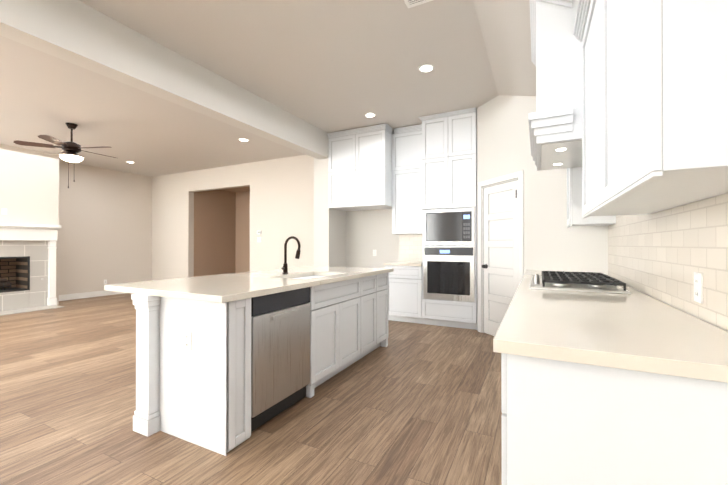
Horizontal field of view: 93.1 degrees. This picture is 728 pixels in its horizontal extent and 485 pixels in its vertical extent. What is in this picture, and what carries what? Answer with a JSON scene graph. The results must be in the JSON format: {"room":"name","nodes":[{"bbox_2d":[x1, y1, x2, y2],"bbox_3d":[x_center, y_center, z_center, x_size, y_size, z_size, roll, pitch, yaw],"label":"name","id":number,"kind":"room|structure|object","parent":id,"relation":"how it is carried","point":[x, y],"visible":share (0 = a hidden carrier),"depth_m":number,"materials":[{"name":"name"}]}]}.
{"room":"kitchen and living room","nodes":[
{"label":"kitchen and living room","id":0,"kind":"room"},
{"bbox_2d":[0,144,58,304],"bbox_3d":[-6.923,-0.279,6.345,0.580,3.070,1.880,0,0,27],"label":"wall","id":1,"kind":"structure","parent":0,"point":[29,186],"depth_m":6.66,"materials":[{"name":"beige paint"}]},
{"bbox_2d":[2,208,6,214],"bbox_3d":[-6.601,-0.584,6.330,0.007,0.114,0.070,0,0,27],"label":"switch","id":2,"kind":"object","parent":1,"relation":"attached to","point":[4,211],"visible":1,"depth_m":6.33,"materials":[{"name":"white plastic"}]},
{"bbox_2d":[59,160,151,294],"bbox_3d":[-8.023,-0.500,4.975,0.150,3.500,10.140,0,0,27],"label":"wall","id":3,"kind":"structure","parent":0,"point":[105,222],"depth_m":8.27,"materials":[{"name":"beige paint"}]},
{"bbox_2d":[59,290,123,300],"bbox_3d":[-6.240,1.200,8.312,0.018,0.130,2.258,0,0,27],"label":"baseboard","id":4,"kind":"structure","parent":3,"relation":"attached to","point":[82,295],"depth_m":7.95,"materials":[{"name":"white wood"}]},
{"bbox_2d":[0,35,305,176],"bbox_3d":[-5.076,-1.883,4.340,5.990,0.120,11.650,0,0,27],"label":"ceiling","id":5,"kind":"structure","parent":0,"point":[43,93],"depth_m":5.24,"materials":[{"name":"grey paint"}]},
{"bbox_2d":[13,123,115,187],"bbox_3d":[-4.451,-1.328,5.315,1.236,0.978,1.200,0,0,27],"label":"ceiling fan","id":6,"kind":"object","parent":5,"relation":"hanging from","point":[71,149],"visible":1,"depth_m":5.17,"materials":[{"name":"brown metal"}]},
{"bbox_2d":[0,0,328,158],"bbox_3d":[-2.788,-1.754,1.992,0.210,0.480,9.220,0,0,27],"label":"header beam","id":7,"kind":"structure","parent":5,"relation":"attached to","point":[79,33],"depth_m":3.23,"materials":[{"name":"white paint"}]},
{"bbox_2d":[194,186,249,276],"bbox_3d":[-3.078,-0.182,9.002,2.370,2.900,1.510,0,0,27],"label":"wall","id":8,"kind":"structure","parent":0,"point":[221,231],"depth_m":9.56,"materials":[{"name":"beige paint"}]},
{"bbox_2d":[0,293,501,484],"bbox_3d":[-3.197,1.292,3.377,10.200,0.100,11.650,0,0,27],"label":"floor","id":9,"kind":"structure","parent":0,"point":[414,404],"depth_m":2.44,"materials":[{"name":"brown wood"}]},
{"bbox_2d":[0,223,63,315],"bbox_3d":[-6.703,0.445,6.231,0.968,1.620,1.830,0,0,27],"label":"fireplace","id":10,"kind":"object","parent":9,"relation":"on","point":[27,275],"visible":1,"depth_m":6.67,"materials":[{"name":"tile"}]},
{"bbox_2d":[128,272,387,455],"bbox_3d":[-0.606,0.792,3.223,0.808,0.900,2.535,0,0,27],"label":"kitchen island","id":11,"kind":"object","parent":9,"relation":"on","point":[226,363],"depth_m":2.25,"materials":[{"name":"wood"}]},
{"bbox_2d":[104,276,319,303],"bbox_3d":[-1.104,0.319,2.634,1.190,0.040,0.980,0,0,27],"label":"island countertop","id":12,"kind":"structure","parent":11,"relation":"on","point":[225,289],"depth_m":2.39,"materials":[{"name":"beige stone"}]},
{"bbox_2d":[251,287,309,431],"bbox_3d":[-0.815,0.781,2.597,0.618,0.876,0.622,0,0,27],"label":"dishwasher","id":13,"kind":"object","parent":11,"relation":"in","point":[280,319],"depth_m":2.42,"materials":[{"name":"grey metal"}]},
{"bbox_2d":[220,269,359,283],"bbox_3d":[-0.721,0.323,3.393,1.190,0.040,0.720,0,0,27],"label":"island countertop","id":14,"kind":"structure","parent":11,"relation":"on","point":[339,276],"depth_m":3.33,"materials":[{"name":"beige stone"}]},
{"bbox_2d":[280,236,300,271],"bbox_3d":[-0.724,0.116,3.367,0.214,0.371,0.112,0,0,27],"label":"faucet","id":15,"kind":"object","parent":14,"relation":"on","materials":[{"name":"black metal"}]},
{"bbox_2d":[288,272,323,279],"bbox_3d":[-0.516,0.446,3.288,0.434,0.232,0.744,0,0,27],"label":"sink","id":16,"kind":"object","parent":14,"relation":"in","point":[313,273],"depth_m":3.45,"materials":[{"name":"white ceramic"}]},
{"bbox_2d":[384,261,422,323],"bbox_3d":[0.738,0.783,5.683,0.626,0.940,0.648,0,0,27],"label":"base cabinet","id":17,"kind":"object","parent":9,"relation":"on","point":[404,288],"visible":0.62,"depth_m":5.41,"materials":[{"name":"wood"}]},
{"bbox_2d":[418,107,476,329],"bbox_3d":[1.355,-0.336,5.362,0.842,3.175,0.692,0,0,27],"label":"tall cabinet","id":18,"kind":"object","parent":9,"relation":"on","point":[449,219],"visible":0.96,"depth_m":5.08,"materials":[{"name":"white wood"}]},
{"bbox_2d":[424,208,473,243],"bbox_3d":[1.244,-0.242,5.098,0.746,0.515,0.027,0,0,27],"label":"microwave","id":19,"kind":"object","parent":18,"relation":"in","point":[441,225],"depth_m":5.08,"materials":[{"name":"silver metal"}]},
{"bbox_2d":[424,247,474,301],"bbox_3d":[1.234,0.445,5.074,0.746,0.790,0.075,0,0,27],"label":"oven","id":20,"kind":"object","parent":18,"relation":"in","point":[449,272],"depth_m":5.07,"materials":[{"name":"silver metal"}]},
{"bbox_2d":[493,269,727,484],"bbox_3d":[1.452,0.736,2.388,0.684,1.004,3.348,0,0,27],"label":"kitchen counter","id":21,"kind":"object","parent":9,"relation":"on","point":[606,379],"depth_m":0.97,"materials":[{"name":"stone"}]},
{"bbox_2d":[530,271,630,293],"bbox_3d":[1.520,0.266,2.530,0.530,0.063,0.920,0,0,27],"label":"cooktop","id":22,"kind":"object","parent":21,"relation":"in","point":[592,282],"depth_m":2.24,"materials":[{"name":"silver metal"}]},
{"bbox_2d":[152,155,421,280],"bbox_3d":[-1.287,-0.490,7.170,9.900,3.500,0.150,0,0,27],"label":"wall","id":23,"kind":"structure","parent":0,"point":[281,200],"depth_m":7.49,"materials":[{"name":"beige paint"}]},
{"bbox_2d":[327,124,393,210],"bbox_3d":[0.009,-1.263,6.053,1.117,1.295,0.677,0,0,27],"label":"upper cabinet","id":24,"kind":"object","parent":23,"relation":"attached to","point":[359,169],"visible":0.98,"depth_m":5.77,"materials":[{"name":"white wood"}]},
{"bbox_2d":[392,124,421,233],"bbox_3d":[0.809,-1.034,5.811,0.606,1.755,0.387,0,0,27],"label":"upper cabinet","id":25,"kind":"object","parent":23,"relation":"attached to","point":[406,180],"visible":0.62,"depth_m":5.70,"materials":[{"name":"white wood"}]},
{"bbox_2d":[399,234,421,260],"bbox_3d":[0.896,0.079,5.977,0.606,0.468,0.008,0,0,27],"label":"tile backsplash","id":26,"kind":"structure","parent":23,"relation":"attached to","point":[410,247],"depth_m":6.01,"materials":[{"name":"beige tile"}]},
{"bbox_2d":[78,0,497,132],"bbox_3d":[-1.050,-2.003,2.308,3.030,0.120,11.650,0,0,27],"label":"ceiling","id":27,"kind":"structure","parent":0,"point":[329,66],"depth_m":3.47,"materials":[{"name":"grey paint"}]},
{"bbox_2d":[364,113,375,116],"bbox_3d":[0.094,-1.925,5.186,0.180,0.008,0.180,0,0,27],"label":"recessed light","id":28,"kind":"object","parent":27,"relation":"in","point":[370,114],"visible":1,"depth_m":5.18,"materials":[{"name":"white"}]},
{"bbox_2d":[404,0,432,7],"bbox_3d":[0.478,-1.933,2.640,0.380,0.016,0.240,0,0,27],"label":"ceiling vent","id":29,"kind":"object","parent":27,"relation":"in","point":[410,3],"visible":1,"depth_m":2.76,"materials":[{"name":"white plastic"}]},
{"bbox_2d":[418,64,434,71],"bbox_3d":[0.689,-1.931,3.811,0.180,0.008,0.180,0,0,27],"label":"recessed light","id":30,"kind":"object","parent":27,"relation":"in","point":[426,67],"visible":1,"depth_m":3.80,"materials":[{"name":"white"}]},
{"bbox_2d":[314,158,345,266],"bbox_3d":[-0.621,-0.359,6.402,0.320,3.230,0.620,0,0,27],"label":"wall","id":31,"kind":"structure","parent":0,"point":[329,236],"depth_m":6.15,"materials":[{"name":"white paint"}]},
{"bbox_2d":[473,0,535,95],"bbox_3d":[0.489,-1.655,0.684,1.180,0.830,10.140,0,0,27],"label":"ceiling","id":32,"kind":"structure","parent":0,"point":[505,28],"depth_m":3.13,"materials":[{"name":"grey paint"}]},
{"bbox_2d":[477,95,607,330],"bbox_3d":[1.976,-0.505,4.019,0.120,3.500,1.946,0,0,-18],"label":"wall","id":33,"kind":"structure","parent":0,"point":[552,242],"depth_m":3.94,"materials":[{"name":"white paint"}]},
{"bbox_2d":[478,170,523,335],"bbox_3d":[1.790,0.192,4.493,0.171,2.110,0.850,0,0,-18],"label":"pantry door","id":34,"kind":"structure","parent":33,"relation":"in","point":[500,239],"depth_m":4.52,"materials":[{"name":"white wood"}]},
{"bbox_2d":[567,167,615,227],"bbox_3d":[1.956,-0.723,3.030,0.373,1.152,0.353,0,0,27],"label":"upper cabinet","id":35,"kind":"object","parent":33,"relation":"attached to","point":[574,197],"visible":0.21,"depth_m":2.91,"materials":[{"name":"white wood"}]},
{"bbox_2d":[627,285,727,331],"bbox_3d":[0.949,-0.521,0.447,0.150,3.500,10.140,0,0,27],"label":"wall","id":36,"kind":"structure","parent":0,"point":[684,311],"depth_m":1.49,"materials":[{"name":"beige tile"}]},
{"bbox_2d":[528,0,581,170],"bbox_3d":[1.557,-1.151,2.518,0.623,1.031,1.010,0,0,27],"label":"range hood","id":37,"kind":"object","parent":36,"relation":"attached to","point":[555,125],"visible":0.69,"depth_m":2.18,"materials":[{"name":"white wood"}]},
{"bbox_2d":[593,0,727,207],"bbox_3d":[1.004,-0.721,1.094,0.328,1.105,0.784,0,0,27],"label":"upper cabinet","id":38,"kind":"object","parent":36,"relation":"attached to","point":[654,106],"depth_m":0.84,"materials":[{"name":"white wood"}]},
{"bbox_2d":[608,193,727,330],"bbox_3d":[1.606,-0.174,1.924,0.008,0.938,2.652,0,0,27],"label":"tile backsplash","id":39,"kind":"structure","parent":36,"relation":"attached to","point":[664,255],"depth_m":1.54,"materials":[{"name":"beige tile"}]},
{"bbox_2d":[694,272,702,303],"bbox_3d":[1.307,0.173,1.350,0.008,0.115,0.070,0,0,27],"label":"outlet","id":40,"kind":"object","parent":39,"relation":"attached to","point":[698,287],"visible":1,"depth_m":1.34,"materials":[{"name":"white plastic"}]}
]}

